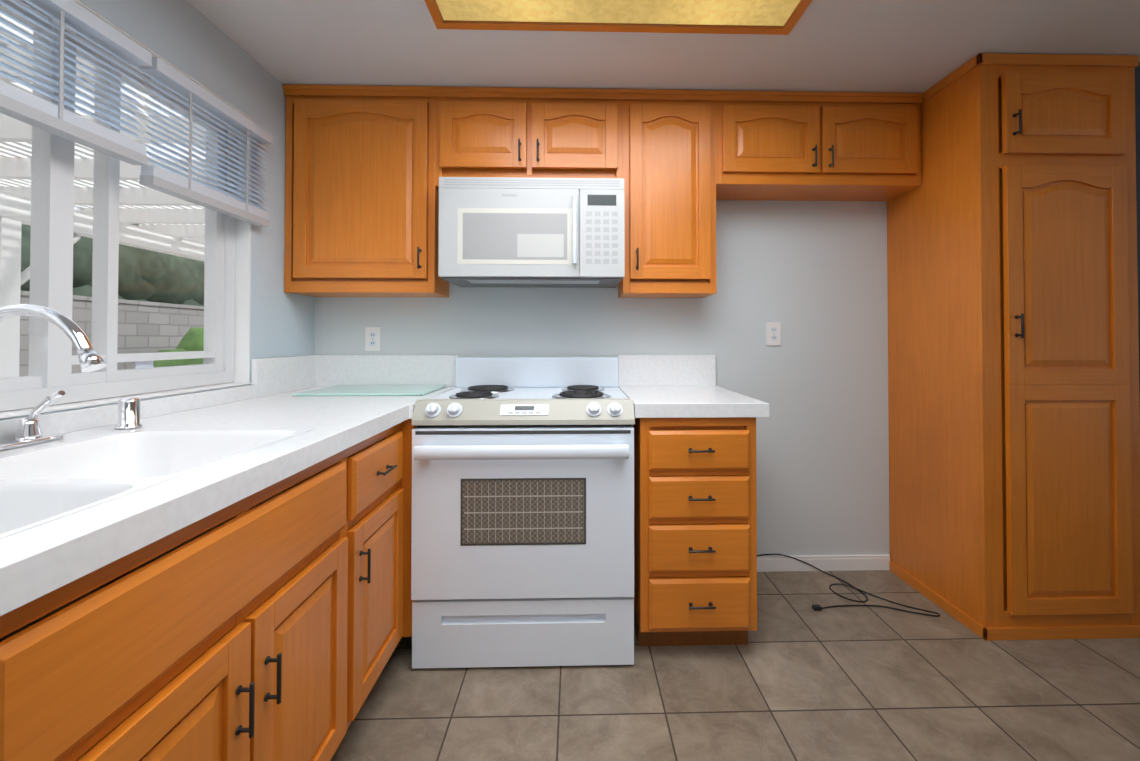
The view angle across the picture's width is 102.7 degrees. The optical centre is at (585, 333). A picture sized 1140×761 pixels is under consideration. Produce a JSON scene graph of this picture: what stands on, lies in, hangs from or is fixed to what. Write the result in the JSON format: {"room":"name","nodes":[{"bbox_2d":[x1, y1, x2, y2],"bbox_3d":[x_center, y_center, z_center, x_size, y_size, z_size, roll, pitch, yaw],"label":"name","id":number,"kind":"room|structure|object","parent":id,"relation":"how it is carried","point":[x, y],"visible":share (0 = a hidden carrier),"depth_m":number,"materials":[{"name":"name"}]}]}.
{"room":"kitchen","nodes":[
{"label":"kitchen","id":0,"kind":"room"},
{"bbox_2d":[0,0,314,419],"bbox_3d":[-1.341,0.019,-0.233,0.150,2.260,4.920,0,-1,-1],"label":"wall","id":1,"kind":"structure","parent":0,"point":[188,38],"depth_m":1.81,"materials":[{"name":"white paint"}]},
{"bbox_2d":[0,0,251,418],"bbox_3d":[-1.366,-0.335,0.926,0.153,1.044,1.729,0,-1,-1],"label":"window","id":2,"kind":"structure","parent":1,"relation":"in","point":[52,359],"depth_m":1.30,"materials":[{"name":"white plastic"}]},
{"bbox_2d":[0,0,272,226],"bbox_3d":[-1.262,-0.623,0.904,0.050,0.372,1.855,0,-1,-1],"label":"window blinds","id":3,"kind":"object","parent":2,"relation":"attached to","point":[19,104],"visible":0.98,"depth_m":1.26,"materials":[{"name":"white plastic"}]},
{"bbox_2d":[314,200,889,555],"bbox_3d":[0.982,0.050,2.359,4.920,2.260,0.150,0,-1,-1],"label":"wall","id":4,"kind":"structure","parent":0,"point":[811,276],"depth_m":2.28,"materials":[{"name":"white paint"}]},
{"bbox_2d":[283,84,448,297],"bbox_3d":[-0.994,-0.628,2.112,0.652,0.902,0.258,0,-1,-1],"label":"upper cabinet","id":5,"kind":"object","parent":4,"relation":"attached to","point":[366,167],"depth_m":1.99,"materials":[{"name":"brown wood"}]},
{"bbox_2d":[365,327,380,350],"bbox_3d":[-1.041,0.029,2.230,0.072,0.116,0.007,0,-1,-1],"label":"electrical outlet","id":6,"kind":"object","parent":4,"relation":"attached to","point":[372,338],"visible":1,"depth_m":2.23,"materials":[{"name":"white plastic"}]},
{"bbox_2d":[435,86,626,187],"bbox_3d":[-0.253,-0.864,2.133,0.831,0.430,0.258,0,-1,-1],"label":"upper cabinet","id":7,"kind":"object","parent":4,"relation":"attached to","point":[480,131],"depth_m":2.01,"materials":[{"name":"brown wood"}]},
{"bbox_2d":[438,177,624,287],"bbox_3d":[-0.227,-0.435,2.056,0.770,0.420,0.396,0,-1,-1],"label":"over-the-range microwave","id":8,"kind":"object","parent":7,"relation":"attached to","point":[532,232],"visible":1,"depth_m":1.89,"materials":[{"name":"white"}]},
{"bbox_2d":[618,89,722,297],"bbox_3d":[0.372,-0.627,2.146,0.419,0.902,0.258,0,-1,-1],"label":"upper cabinet","id":9,"kind":"object","parent":4,"relation":"attached to","point":[675,137],"depth_m":2.02,"materials":[{"name":"brown wood"}]},
{"bbox_2d":[766,322,780,344],"bbox_3d":[0.940,0.003,2.279,0.072,0.116,0.007,0,-1,-1],"label":"electrical outlet","id":10,"kind":"object","parent":4,"relation":"attached to","point":[773,333],"visible":1,"depth_m":2.28,"materials":[{"name":"white plastic"}]},
{"bbox_2d":[757,554,889,571],"bbox_3d":[1.082,1.143,2.265,0.867,0.072,0.016,0,-1,-1],"label":"baseboard","id":11,"kind":"structure","parent":4,"relation":"attached to","point":[827,563],"depth_m":2.26,"materials":[{"name":"white wood"}]},
{"bbox_2d":[723,90,923,200],"bbox_3d":[1.050,-0.873,2.165,0.938,0.411,0.258,0,-1,-1],"label":"upper cabinet","id":12,"kind":"object","parent":4,"relation":"attached to","point":[778,145],"depth_m":2.04,"materials":[{"name":"brown wood"}]},
{"bbox_2d":[187,0,1139,92],"bbox_3d":[1.044,-1.160,-0.161,4.920,0.100,5.220,0,-1,-1],"label":"ceiling","id":13,"kind":"structure","parent":0,"point":[903,46],"depth_m":1.73,"materials":[{"name":"white paint"}]},
{"bbox_2d":[424,0,444,23],"bbox_3d":[-0.494,-1.088,0.987,0.032,0.015,1.140,0,-1,-1],"label":"frame","id":14,"kind":"object","parent":13,"relation":"in","point":[440,22],"depth_m":1.52,"materials":[{"name":"brown wood"}]},
{"bbox_2d":[435,20,791,34],"bbox_3d":[0.103,-1.081,1.609,1.255,0.015,0.034,0,-1,-1],"label":"frame","id":15,"kind":"object","parent":13,"relation":"in","point":[449,24],"depth_m":1.60,"materials":[{"name":"brown wood"}]},
{"bbox_2d":[436,0,800,25],"bbox_3d":[0.117,-1.093,0.999,1.189,0.005,1.189,0,-1,-1],"label":"ceiling light panel","id":16,"kind":"object","parent":13,"relation":"attached to","point":[745,12],"visible":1,"depth_m":1.54,"materials":[{"name":"beige"}]},
{"bbox_2d":[783,0,812,28],"bbox_3d":[0.729,-1.088,1.017,0.032,0.015,1.140,0,-1,-1],"label":"frame","id":17,"kind":"object","parent":13,"relation":"in","point":[803,5],"depth_m":1.54,"materials":[{"name":"brown wood"}]},
{"bbox_2d":[330,570,1139,760],"bbox_3d":[1.044,1.200,-0.189,4.920,0.100,5.220,0,-1,-1],"label":"floor","id":18,"kind":"structure","parent":0,"point":[797,678],"depth_m":1.46,"materials":[{"name":"tile"}]},
{"bbox_2d":[0,592,51,760],"bbox_3d":[-0.918,0.718,0.007,0.699,0.868,0.895,0,-1,-1],"label":"base cabinet","id":19,"kind":"object","parent":18,"relation":"on","point":[25,656],"depth_m":0.50,"materials":[{"name":"brown wood"}]},
{"bbox_2d":[52,435,379,760],"bbox_3d":[-0.938,0.728,0.833,0.699,0.868,0.871,0,-1,-1],"label":"base cabinet","id":20,"kind":"object","parent":18,"relation":"on","point":[278,627],"depth_m":0.80,"materials":[{"name":"brown wood"}]},
{"bbox_2d":[377,419,415,673],"bbox_3d":[-0.951,0.734,1.374,0.699,0.868,0.496,0,-1,-1],"label":"base cabinet","id":21,"kind":"object","parent":18,"relation":"on","point":[396,441],"depth_m":1.52,"materials":[{"name":"brown wood"}]},
{"bbox_2d":[0,355,411,641],"bbox_3d":[-0.945,0.258,0.897,0.690,0.334,2.667,0,-1,-1],"label":"countertop","id":22,"kind":"structure","parent":21,"relation":"on","point":[93,489],"depth_m":1.01,"materials":[{"name":"white"}]},
{"bbox_2d":[0,304,106,450],"bbox_3d":[-1.106,0.092,0.957,0.310,0.300,0.250,0,-1,-1],"label":"faucet","id":23,"kind":"object","parent":22,"relation":"on","point":[28,431],"visible":0.98,"depth_m":0.90,"materials":[{"name":"silver metal"}]},
{"bbox_2d":[115,397,142,429],"bbox_3d":[-1.185,0.206,1.184,0.052,0.077,0.052,0,-1,-1],"label":"air gap cap","id":24,"kind":"object","parent":22,"relation":"on","point":[128,413],"visible":1,"depth_m":1.17,"materials":[{"name":"silver metal"}]},
{"bbox_2d":[292,385,446,395],"bbox_3d":[-0.928,0.251,2.022,0.525,0.008,0.355,0,-1,-1],"label":"glass cutting board","id":25,"kind":"object","parent":22,"relation":"on","point":[363,390],"visible":1,"depth_m":1.96,"materials":[{"name":"teal"}]},
{"bbox_2d":[412,355,458,416],"bbox_3d":[-0.621,0.204,1.920,0.009,0.201,0.638,0,-1,-1],"label":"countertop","id":26,"kind":"structure","parent":21,"relation":"on","point":[426,369],"depth_m":2.22,"materials":[{"name":"white"}]},
{"bbox_2d":[411,357,634,668],"bbox_3d":[-0.223,0.643,1.875,0.776,1.062,0.700,0,-1,-1],"label":"range","id":27,"kind":"object","parent":18,"relation":"on","point":[522,549],"visible":1,"depth_m":1.58,"materials":[{"name":"white metal"}]},
{"bbox_2d":[632,417,756,645],"bbox_3d":[0.400,0.741,1.925,0.422,0.868,0.664,0,-1,-1],"label":"base cabinet","id":28,"kind":"object","parent":18,"relation":"on","point":[695,541],"visible":0.98,"depth_m":1.62,"materials":[{"name":"brown wood"}]},
{"bbox_2d":[618,355,768,417],"bbox_3d":[0.408,0.204,1.947,0.481,0.201,0.636,0,-1,-1],"label":"countertop","id":29,"kind":"structure","parent":28,"relation":"on","point":[659,386],"depth_m":2.04,"materials":[{"name":"white"}]},
{"bbox_2d":[757,553,939,616],"bbox_3d":[1.061,1.132,2.068,0.817,0.089,0.388,0,-1,-1],"label":"power cord","id":30,"kind":"object","parent":18,"relation":"on","point":[816,607],"visible":0.94,"depth_m":1.99,"materials":[{"name":"black plastic"}]},
{"bbox_2d":[887,53,1139,640],"bbox_3d":[1.902,0.048,2.013,0.776,2.256,0.580,0,-1,-1],"label":"pantry cabinet","id":31,"kind":"object","parent":18,"relation":"on","point":[1013,257],"visible":1,"depth_m":1.76,"materials":[{"name":"brown wood"}]},
{"label":"outside","id":32,"kind":"structure","parent":0,"visible":0},
{"bbox_3d":[-7.854,1.403,6.733,12.529,0.100,30.000,0,-1,-1],"label":"ground","id":33,"kind":"structure","parent":32,"visible":0},
{"bbox_2d":[0,13,205,377],"bbox_3d":[-3.124,0.074,4.364,3.170,2.500,15.000,0,-1,-1],"label":"patio cover","id":34,"kind":"object","parent":33,"relation":"on","point":[132,185],"depth_m":3.39,"materials":[{"name":"white"}]},
{"bbox_2d":[19,291,203,375],"bbox_3d":[-7.544,0.403,6.752,0.310,1.900,30.000,0,-1,-1],"label":"blocks","id":35,"kind":"object","parent":33,"relation":"on","point":[171,316],"depth_m":7.57},
{"bbox_2d":[21,224,203,305],"bbox_3d":[-8.888,-0.391,6.822,1.747,3.806,30.355,0,-1,-1],"label":"hedge","id":36,"kind":"object","parent":33,"relation":"on","point":[193,296],"depth_m":8.53,"materials":[{"name":"green plant"}]},
{"bbox_2d":[153,327,203,366],"bbox_3d":[-6.436,0.648,7.757,1.105,1.485,2.618,0,-1,-1],"label":"bush","id":37,"kind":"object","parent":33,"relation":"on","point":[196,334],"depth_m":7.37,"materials":[{"name":"green plant"}]}
]}

